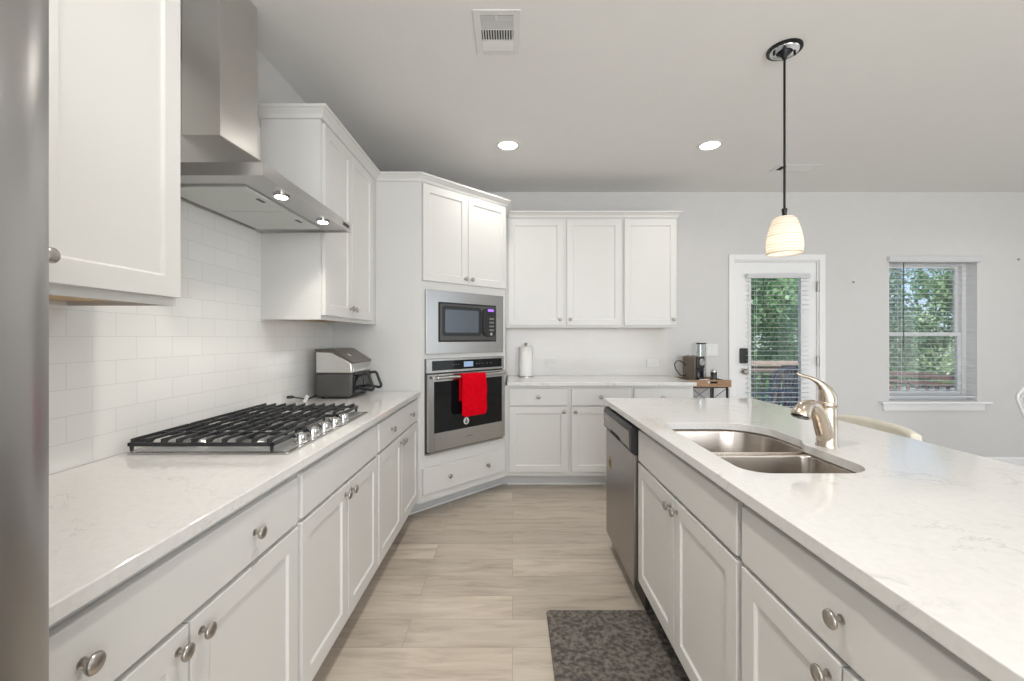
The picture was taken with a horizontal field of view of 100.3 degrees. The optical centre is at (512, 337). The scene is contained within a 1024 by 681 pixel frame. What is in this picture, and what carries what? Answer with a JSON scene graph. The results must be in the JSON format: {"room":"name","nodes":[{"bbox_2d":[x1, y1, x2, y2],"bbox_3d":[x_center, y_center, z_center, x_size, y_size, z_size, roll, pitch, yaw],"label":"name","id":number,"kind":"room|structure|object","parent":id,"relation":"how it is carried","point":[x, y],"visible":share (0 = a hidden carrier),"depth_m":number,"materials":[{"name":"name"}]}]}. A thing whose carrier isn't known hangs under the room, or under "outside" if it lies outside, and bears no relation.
{"room":"kitchen","nodes":[
{"label":"kitchen","id":0,"kind":"room"},
{"bbox_2d":[51,0,304,474],"bbox_3d":[-1.355,-0.080,0.145,0.150,2.743,8.590,0,0,0],"label":"wall","id":1,"kind":"structure","parent":0,"point":[272,87],"depth_m":2.25,"materials":[{"name":"grey paint"}]},
{"bbox_2d":[49,0,179,305],"bbox_3d":[-1.098,-0.625,0.859,0.353,1.068,0.836,0,0,0],"label":"upper cabinet","id":2,"kind":"object","parent":1,"relation":"attached to","point":[114,65],"visible":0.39,"depth_m":1.03,"materials":[{"name":"white paint"}]},
{"bbox_2d":[49,62,332,474],"bbox_3d":[-1.277,-0.340,1.715,0.006,1.436,2.630,0,0,0],"label":"backsplash","id":3,"kind":"structure","parent":1,"relation":"attached to","point":[118,375],"depth_m":1.64,"materials":[{"name":"white tile"}]},
{"bbox_2d":[180,0,350,232],"bbox_3d":[-1.038,-0.986,1.767,0.467,0.928,0.762,0,0,0],"label":"range hood","id":4,"kind":"object","parent":1,"relation":"attached to","point":[222,174],"visible":0.98,"depth_m":1.64,"materials":[{"name":"silver metal"}]},
{"bbox_2d":[275,196,287,199],"bbox_3d":[-0.865,-0.523,1.598,0.042,0.002,0.042,0,0,-8],"label":"lamp","id":5,"kind":"object","parent":4,"relation":"on","point":[277,197],"depth_m":1.59,"materials":[{"name":"white"}]},
{"bbox_2d":[258,103,379,324],"bbox_3d":[-1.098,-0.625,2.571,0.353,1.068,0.914,0,0,0],"label":"upper cabinet","id":6,"kind":"object","parent":1,"relation":"attached to","point":[319,278],"visible":0.98,"depth_m":2.17,"materials":[{"name":"white paint"}]},
{"bbox_2d":[312,484,652,680],"bbox_3d":[2.460,1.352,0.145,7.780,0.120,8.590,0,0,0],"label":"floor","id":7,"kind":"structure","parent":0,"point":[465,590],"depth_m":2.20,"materials":[{"name":"brown wood"}]},
{"bbox_2d":[0,0,48,680],"bbox_3d":[-0.805,0.402,-0.042,0.870,1.780,0.923,0,0,0],"label":"refrigerator","id":8,"kind":"object","parent":7,"relation":"on","point":[24,24],"visible":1,"depth_m":0.38,"materials":[{"name":"grey metal"}]},
{"bbox_2d":[49,474,297,680],"bbox_3d":[-0.959,0.850,0.884,0.638,0.884,0.920,0,0,0],"label":"base cabinet","id":9,"kind":"object","parent":7,"relation":"on","point":[222,604],"visible":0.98,"depth_m":0.93,"materials":[{"name":"white paint"}]},
{"bbox_2d":[49,391,420,626],"bbox_3d":[-0.962,0.393,1.726,0.622,0.030,2.605,0,0,0],"label":"countertop","id":10,"kind":"structure","parent":9,"relation":"on","point":[110,518],"depth_m":1.00,"materials":[{"name":"white stone"}]},
{"bbox_2d":[127,403,367,454],"bbox_3d":[-0.984,0.352,1.757,0.527,0.051,0.766,0,0,0],"label":"gas cooktop","id":11,"kind":"object","parent":10,"relation":"in","point":[272,431],"visible":1,"depth_m":1.54,"materials":[{"name":"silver metal"}]},
{"bbox_2d":[286,348,381,401],"bbox_3d":[-1.065,0.227,2.668,0.381,0.309,0.598,0,0,0],"label":"air fryer","id":12,"kind":"object","parent":10,"relation":"on","point":[342,372],"visible":1,"depth_m":2.62,"materials":[{"name":"grey plastic"}]},
{"bbox_2d":[353,372,374,393],"bbox_3d":[-0.930,0.284,2.715,0.112,0.127,0.145,0,0,0],"label":"basket","id":13,"kind":"object","parent":12,"relation":"on","point":[358,377],"depth_m":2.71,"materials":[{"name":"black plastic"}]},
{"bbox_2d":[363,370,381,387],"bbox_3d":[-0.930,0.284,2.873,0.112,0.127,0.145,0,0,0],"label":"handle","id":14,"kind":"object","parent":12,"relation":"on","point":[366,383],"depth_m":2.86,"materials":[{"name":"black plastic"}]},
{"bbox_2d":[294,424,377,680],"bbox_3d":[-0.959,0.850,1.737,0.638,0.884,0.784,0,0,0],"label":"base cabinet","id":15,"kind":"object","parent":7,"relation":"on","point":[337,525],"visible":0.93,"depth_m":1.60,"materials":[{"name":"white paint"}]},
{"bbox_2d":[375,399,417,571],"bbox_3d":[-0.959,0.850,2.579,0.638,0.884,0.898,0,0,0],"label":"base cabinet","id":16,"kind":"object","parent":7,"relation":"on","point":[397,455],"visible":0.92,"depth_m":2.48,"materials":[{"name":"white paint"}]},
{"bbox_2d":[333,172,510,514],"bbox_3d":[-0.648,0.066,3.619,1.261,2.452,1.267,0,0,0],"label":"oven tower","id":17,"kind":"object","parent":7,"relation":"on","point":[433,232],"visible":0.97,"depth_m":3.06,"materials":[{"name":"white paint"}]},
{"bbox_2d":[425,289,502,353],"bbox_3d":[-0.466,-0.113,3.428,0.403,0.465,0.760,0,0,45],"label":"microwave","id":18,"kind":"object","parent":17,"relation":"in","point":[455,322],"visible":1,"depth_m":3.26,"materials":[{"name":"silver metal"}]},
{"bbox_2d":[425,356,506,455],"bbox_3d":[-0.485,0.498,3.447,0.550,0.689,0.760,0,0,45],"label":"wall oven","id":19,"kind":"object","parent":17,"relation":"in","point":[446,428],"visible":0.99,"depth_m":3.21,"materials":[{"name":"silver metal"}]},
{"bbox_2d":[459,372,486,416],"bbox_3d":[-0.299,0.430,3.256,0.242,0.320,0.048,0,0,-45],"label":"dish towel","id":20,"kind":"object","parent":19,"relation":"hanging from","point":[472,386],"visible":1,"depth_m":3.23,"materials":[{"name":"red fabric"}]},
{"bbox_2d":[505,385,630,484],"bbox_3d":[0.475,0.850,3.921,1.076,0.884,0.658,0,0,0],"label":"base cabinet","id":21,"kind":"object","parent":7,"relation":"on","point":[555,435],"visible":0.91,"depth_m":3.63,"materials":[{"name":"white paint"}]},
{"bbox_2d":[507,375,696,385],"bbox_3d":[0.753,0.393,3.924,1.597,0.030,0.658,0,0,0],"label":"countertop","id":22,"kind":"structure","parent":21,"relation":"on","point":[513,380],"depth_m":3.75,"materials":[{"name":"white stone"}]},
{"bbox_2d":[674,343,705,379],"bbox_3d":[1.729,0.246,4.068,0.337,0.388,0.224,0,0,-28],"label":"coffee machine","id":23,"kind":"object","parent":22,"relation":"on","point":[693,365],"visible":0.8,"depth_m":4.04,"materials":[{"name":"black plastic"}]},
{"bbox_2d":[546,610,689,680],"bbox_3d":[0.415,1.286,1.630,0.514,0.012,0.760,0,0,0],"label":"kitchen mat","id":24,"kind":"object","parent":7,"relation":"on","point":[586,645],"visible":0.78,"depth_m":1.76,"materials":[{"name":"fabric"}]},
{"bbox_2d":[604,406,649,609],"bbox_3d":[0.865,0.856,2.322,0.620,0.872,0.602,0,0,0],"label":"dishwasher","id":25,"kind":"object","parent":7,"relation":"on","point":[622,461],"visible":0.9,"depth_m":2.20,"materials":[{"name":"grey metal"}]},
{"bbox_2d":[631,386,692,397],"bbox_3d":[1.277,0.850,3.921,0.526,0.884,0.658,0,0,0],"label":"base cabinet","id":26,"kind":"object","parent":7,"relation":"on","point":[636,391],"visible":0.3,"depth_m":3.62,"materials":[{"name":"white paint"}]},
{"bbox_2d":[676,377,730,397],"bbox_3d":[1.800,0.840,4.050,0.390,0.905,0.320,0,0,0],"label":"tray table","id":27,"kind":"object","parent":7,"relation":"on","point":[721,383],"visible":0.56,"depth_m":3.89,"materials":[{"name":"brown wood"}]},
{"bbox_2d":[676,377,730,386],"bbox_3d":[1.800,0.419,4.050,0.390,0.065,0.320,0,0,0],"label":"tray","id":28,"kind":"object","parent":27,"relation":"on","point":[720,382],"depth_m":3.89,"materials":[{"name":"brown wood"}]},
{"bbox_2d":[710,369,716,383],"bbox_3d":[1.880,0.365,3.990,0.068,0.149,0.068,0,0,0],"label":"milk frother","id":29,"kind":"object","parent":27,"relation":"on","point":[713,373],"visible":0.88,"depth_m":3.97,"materials":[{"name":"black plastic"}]},
{"bbox_2d":[638,430,809,680],"bbox_3d":[0.891,0.850,1.563,0.658,0.884,0.903,0,0,0],"label":"base cabinet","id":30,"kind":"object","parent":7,"relation":"on","point":[690,564],"visible":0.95,"depth_m":1.42,"materials":[{"name":"white paint"}]},
{"bbox_2d":[742,506,990,680],"bbox_3d":[0.891,0.850,0.765,0.658,0.884,0.691,0,0,0],"label":"base cabinet","id":31,"kind":"object","parent":7,"relation":"on","point":[803,619],"visible":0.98,"depth_m":0.83,"materials":[{"name":"white paint"}]},
{"bbox_2d":[838,415,921,440],"bbox_3d":[1.688,0.856,2.170,0.385,0.873,0.501,0,0,0],"label":"bar stool","id":32,"kind":"object","parent":7,"relation":"on","point":[880,425],"visible":0.2,"depth_m":2.12,"materials":[{"name":"beige fabric"}]},
{"bbox_2d":[1015,387,1023,418],"bbox_3d":[3.895,0.805,2.905,0.531,0.977,0.451,0,0,0],"label":"dining chair","id":33,"kind":"object","parent":7,"relation":"on","point":[1018,399],"visible":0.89,"depth_m":3.08,"materials":[{"name":"white plastic"}]},
{"bbox_3d":[0.891,0.850,0.120,0.658,0.884,0.599,0,0,0],"label":"cabinet","id":34,"kind":"object","parent":7,"relation":"on","visible":0},
{"bbox_2d":[603,398,1023,680],"bbox_3d":[1.031,0.393,1.234,0.926,0.030,2.868,0,0,0],"label":"countertop","id":35,"kind":"structure","parent":34,"relation":"on","point":[934,533],"depth_m":0.93,"materials":[{"name":"white stone"}]},
{"bbox_2d":[672,429,854,472],"bbox_3d":[0.863,0.502,1.543,0.433,0.186,0.723,0,0,0],"label":"sink","id":36,"kind":"object","parent":35,"relation":"in","point":[756,452],"visible":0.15,"depth_m":1.63,"materials":[{"name":"silver metal"}]},
{"bbox_2d":[791,372,838,447],"bbox_3d":[1.024,0.249,1.463,0.223,0.257,0.085,0,0,-27],"label":"faucet","id":37,"kind":"object","parent":35,"relation":"on","point":[823,412],"visible":1,"depth_m":1.46,"materials":[{"name":"silver metal"}]},
{"bbox_2d":[251,0,1023,191],"bbox_3d":[2.460,-1.511,0.145,7.780,0.120,8.590,0,0,0],"label":"ceiling","id":38,"kind":"structure","parent":0,"point":[597,95],"depth_m":2.51,"materials":[{"name":"paint"}]},
{"bbox_2d":[472,9,520,54],"bbox_3d":[-0.072,-1.444,2.035,0.215,0.014,0.300,0,0,0],"label":"ceiling vent","id":39,"kind":"object","parent":38,"relation":"in","point":[497,31],"visible":1,"depth_m":2.02,"materials":[{"name":"white plastic"}]},
{"bbox_2d":[496,139,519,150],"bbox_3d":[-0.034,-1.448,3.219,0.188,0.006,0.188,0,0,0],"label":"recessed light","id":40,"kind":"object","parent":38,"relation":"in","point":[507,144],"visible":1,"depth_m":3.21,"materials":[{"name":"white plastic"}]},
{"bbox_2d":[697,139,723,150],"bbox_3d":[1.489,-1.448,3.219,0.188,0.006,0.188,0,0,0],"label":"recessed light","id":41,"kind":"object","parent":38,"relation":"in","point":[713,144],"visible":1,"depth_m":3.21,"materials":[{"name":"white"}]},
{"bbox_2d":[765,38,804,256],"bbox_3d":[1.368,-0.935,2.148,0.172,1.032,0.172,0,0,20],"label":"pendant light","id":42,"kind":"object","parent":38,"relation":"hanging from","point":[784,237],"visible":1,"depth_m":2.12,"materials":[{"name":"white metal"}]},
{"bbox_2d":[781,208,786,215],"bbox_3d":[1.368,-0.626,2.148,0.030,0.050,0.030,0,0,0],"label":"socket","id":43,"kind":"object","parent":42,"relation":"attached to","point":[784,210],"depth_m":2.14,"materials":[{"name":"black metal"}]},
{"bbox_2d":[769,164,822,171],"bbox_3d":[2.420,-1.448,3.655,0.360,0.008,0.160,0,0,0],"label":"ceiling vent","id":44,"kind":"object","parent":38,"relation":"in","point":[789,167],"visible":0.91,"depth_m":3.64,"materials":[{"name":"white plastic"}]},
{"bbox_2d":[481,192,1023,456],"bbox_3d":[2.460,-0.080,4.350,7.480,2.743,0.180,0,0,0],"label":"wall","id":45,"kind":"structure","parent":0,"point":[857,232],"depth_m":4.26,"materials":[{"name":"grey paint"}]},
{"bbox_2d":[544,360,555,366],"bbox_3d":[0.375,0.257,4.250,0.118,0.074,0.008,0,0,0],"label":"wall outlet","id":46,"kind":"object","parent":45,"relation":"attached to","point":[547,363],"visible":1,"depth_m":4.25,"materials":[{"name":"white plastic"}]},
{"bbox_2d":[506,211,622,327],"bbox_3d":[0.475,-0.625,4.077,1.076,1.068,0.351,0,0,0],"label":"upper cabinet","id":47,"kind":"object","parent":45,"relation":"attached to","point":[564,268],"visible":1,"depth_m":3.94,"materials":[{"name":"white paint"}]},
{"bbox_2d":[506,328,667,374],"bbox_3d":[0.741,0.143,4.257,1.608,0.469,0.006,0,0,0],"label":"backsplash","id":48,"kind":"structure","parent":45,"relation":"attached to","point":[576,351],"depth_m":4.25,"materials":[{"name":"white tile"}]},
{"bbox_2d":[622,211,682,327],"bbox_3d":[1.288,-0.625,4.077,0.548,1.068,0.351,0,0,0],"label":"upper cabinet","id":49,"kind":"object","parent":45,"relation":"attached to","point":[649,238],"visible":0.99,"depth_m":3.94,"materials":[{"name":"white paint"}]},
{"bbox_2d":[647,360,658,366],"bbox_3d":[1.395,0.257,4.250,0.118,0.074,0.008,0,0,0],"label":"wall outlet","id":50,"kind":"object","parent":45,"relation":"attached to","point":[650,363],"visible":1,"depth_m":4.25,"materials":[{"name":"white plastic"}]},
{"bbox_2d":[706,344,717,355],"bbox_3d":[1.985,0.125,4.255,0.125,0.118,0.010,0,0,0],"label":"light switch","id":51,"kind":"object","parent":45,"relation":"attached to","point":[711,349],"visible":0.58,"depth_m":4.25,"materials":[{"name":"white plastic"}]},
{"bbox_2d":[729,254,825,400],"bbox_3d":[2.632,0.232,4.321,0.959,2.120,0.234,0,0,0],"label":"door","id":52,"kind":"structure","parent":45,"relation":"in","point":[813,316],"depth_m":4.27,"materials":[{"name":"white paint"}]},
{"bbox_2d":[745,273,810,406],"bbox_3d":[2.631,0.212,4.229,0.626,1.690,0.054,0,0,0],"label":"door blind","id":53,"kind":"object","parent":52,"relation":"attached to","point":[748,275],"visible":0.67,"depth_m":4.22,"materials":[{"name":"white plastic"}]},
{"bbox_2d":[878,262,992,410],"bbox_3d":[4.191,-0.033,4.322,1.087,1.519,0.233,0,0,0],"label":"window","id":54,"kind":"structure","parent":45,"relation":"in","point":[963,313],"depth_m":4.34,"materials":[{"name":"white paint"}]},
{"bbox_2d":[889,262,975,397],"bbox_3d":[4.197,-0.093,4.287,0.870,1.391,0.058,0,0,0],"label":"window blind","id":55,"kind":"object","parent":54,"relation":"attached to","point":[901,395],"visible":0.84,"depth_m":4.27,"materials":[{"name":"white plastic"}]},
{"bbox_2d":[887,256,982,261],"bbox_3d":[4.202,-0.778,4.244,0.927,0.056,0.031,0,0,0],"label":"blind valance","id":56,"kind":"object","parent":54,"relation":"attached to","point":[890,258],"visible":1,"depth_m":4.23,"materials":[{"name":"white plastic"}]},
{"bbox_2d":[986,457,1023,466],"bbox_3d":[4.657,1.242,4.253,3.085,0.100,0.014,0,0,0],"label":"baseboard","id":57,"kind":"structure","parent":45,"relation":"attached to","point":[1019,461],"depth_m":4.25,"materials":[{"name":"white paint"}]},
{"bbox_3d":[0.131,0.214,4.130,0.150,0.328,0.150,0,0,0],"label":"paper towel holder","id":58,"kind":"object","parent":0,"visible":0},
{"bbox_2d":[519,347,532,375],"bbox_3d":[0.131,0.229,4.130,0.136,0.278,0.136,0,0,0],"label":"paper towel roll","id":59,"kind":"object","parent":58,"relation":"on","point":[525,353],"visible":0.98,"depth_m":4.07,"materials":[{"name":"white paper"}]},
{"label":"outside","id":60,"kind":"structure","parent":0,"visible":0},
{"bbox_2d":[751,351,954,386],"bbox_3d":[12.500,1.992,32.225,65.000,0.100,55.550,0,0,0],"label":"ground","id":61,"kind":"structure","parent":60,"point":[944,360],"depth_m":23.03,"materials":[{"name":"green plant"}]},
{"bbox_2d":[751,278,797,379],"bbox_3d":[10.256,-0.814,18.854,5.860,6.902,6.014,0,0,-4],"label":"tree","id":62,"kind":"object","parent":61,"relation":"on","point":[792,325],"visible":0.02,"depth_m":18.34,"materials":[{"name":"green plant"}]},
{"bbox_2d":[751,278,797,403],"bbox_3d":[6.640,-0.628,12.696,3.906,5.887,4.010,0,0,40],"label":"tree","id":63,"kind":"object","parent":61,"relation":"on","point":[777,312],"visible":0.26,"depth_m":11.37,"materials":[{"name":"green plant"}]},
{"bbox_2d":[763,306,797,360],"bbox_3d":[16.166,0.303,22.472,4.595,4.623,4.854,0,0,-8],"label":"tree","id":64,"kind":"object","parent":61,"relation":"on","point":[796,358],"visible":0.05,"depth_m":23.47,"materials":[{"name":"green plant"}]},
{"bbox_2d":[752,387,954,405],"bbox_3d":[17.500,1.935,14.000,25.000,0.025,5.000,0,0,0],"label":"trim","id":65,"kind":"structure","parent":61,"relation":"on","point":[902,387],"depth_m":16.09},
{"bbox_2d":[774,366,954,403],"bbox_3d":[6.470,1.232,7.600,0.100,1.420,6.000,0,0,0],"label":"deck railing","id":66,"kind":"object","parent":61,"relation":"on","point":[927,384],"visible":0.04,"depth_m":6.75,"materials":[{"name":"brown wood"}]},
{"bbox_2d":[795,269,954,390],"bbox_3d":[11.307,-0.509,13.472,3.638,5.254,3.843,0,0,5],"label":"tree","id":67,"kind":"object","parent":61,"relation":"on","point":[921,341],"visible":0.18,"depth_m":12.29,"materials":[{"name":"green plant"}]},
{"bbox_2d":[889,306,952,372],"bbox_3d":[21.078,0.353,23.659,5.212,4.466,5.078,0,0,43],"label":"tree","id":68,"kind":"object","parent":61,"relation":"on","point":[910,306],"visible":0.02,"depth_m":22.88,"materials":[{"name":"green plant"}]},
{"bbox_2d":[890,295,954,386],"bbox_3d":[15.454,0.138,17.160,3.171,4.079,3.912,0,0,-36],"label":"tree","id":69,"kind":"object","parent":61,"relation":"on","point":[924,361],"visible":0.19,"depth_m":15.96,"materials":[{"name":"green plant"}]},
{"bbox_2d":[909,269,954,355],"bbox_3d":[19.922,-1.797,18.123,4.688,8.120,4.812,0,0,27],"label":"tree","id":70,"kind":"object","parent":61,"relation":"on","point":[948,307],"visible":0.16,"depth_m":18.35,"materials":[{"name":"green plant"}]},
{"bbox_3d":[2.950,1.647,5.372,3.900,0.610,1.855,0,0,0],"label":"trim","id":71,"kind":"structure","parent":61,"relation":"on","visible":0},
{"bbox_2d":[751,361,797,404],"bbox_3d":[2.955,0.842,6.152,3.910,1.000,0.095,0,0,0],"label":"deck railing","id":72,"kind":"object","parent":71,"relation":"on","point":[752,362],"visible":0.04,"depth_m":6.14,"materials":[{"name":"brown wood"}]},
{"bbox_2d":[751,367,797,407],"bbox_3d":[3.237,0.851,5.402,0.467,0.986,0.567,0,0,-20],"label":"patio chair","id":73,"kind":"object","parent":71,"relation":"on","point":[776,371],"visible":0.31,"depth_m":5.19,"materials":[{"name":"blue metal"}]},
{"bbox_2d":[781,365,797,405],"bbox_3d":[3.930,0.862,5.930,0.240,0.960,0.240,0,0,0],"label":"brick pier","id":74,"kind":"structure","parent":71,"relation":"on","point":[796,366],"depth_m":5.88,"materials":[{"name":"grey brick"}]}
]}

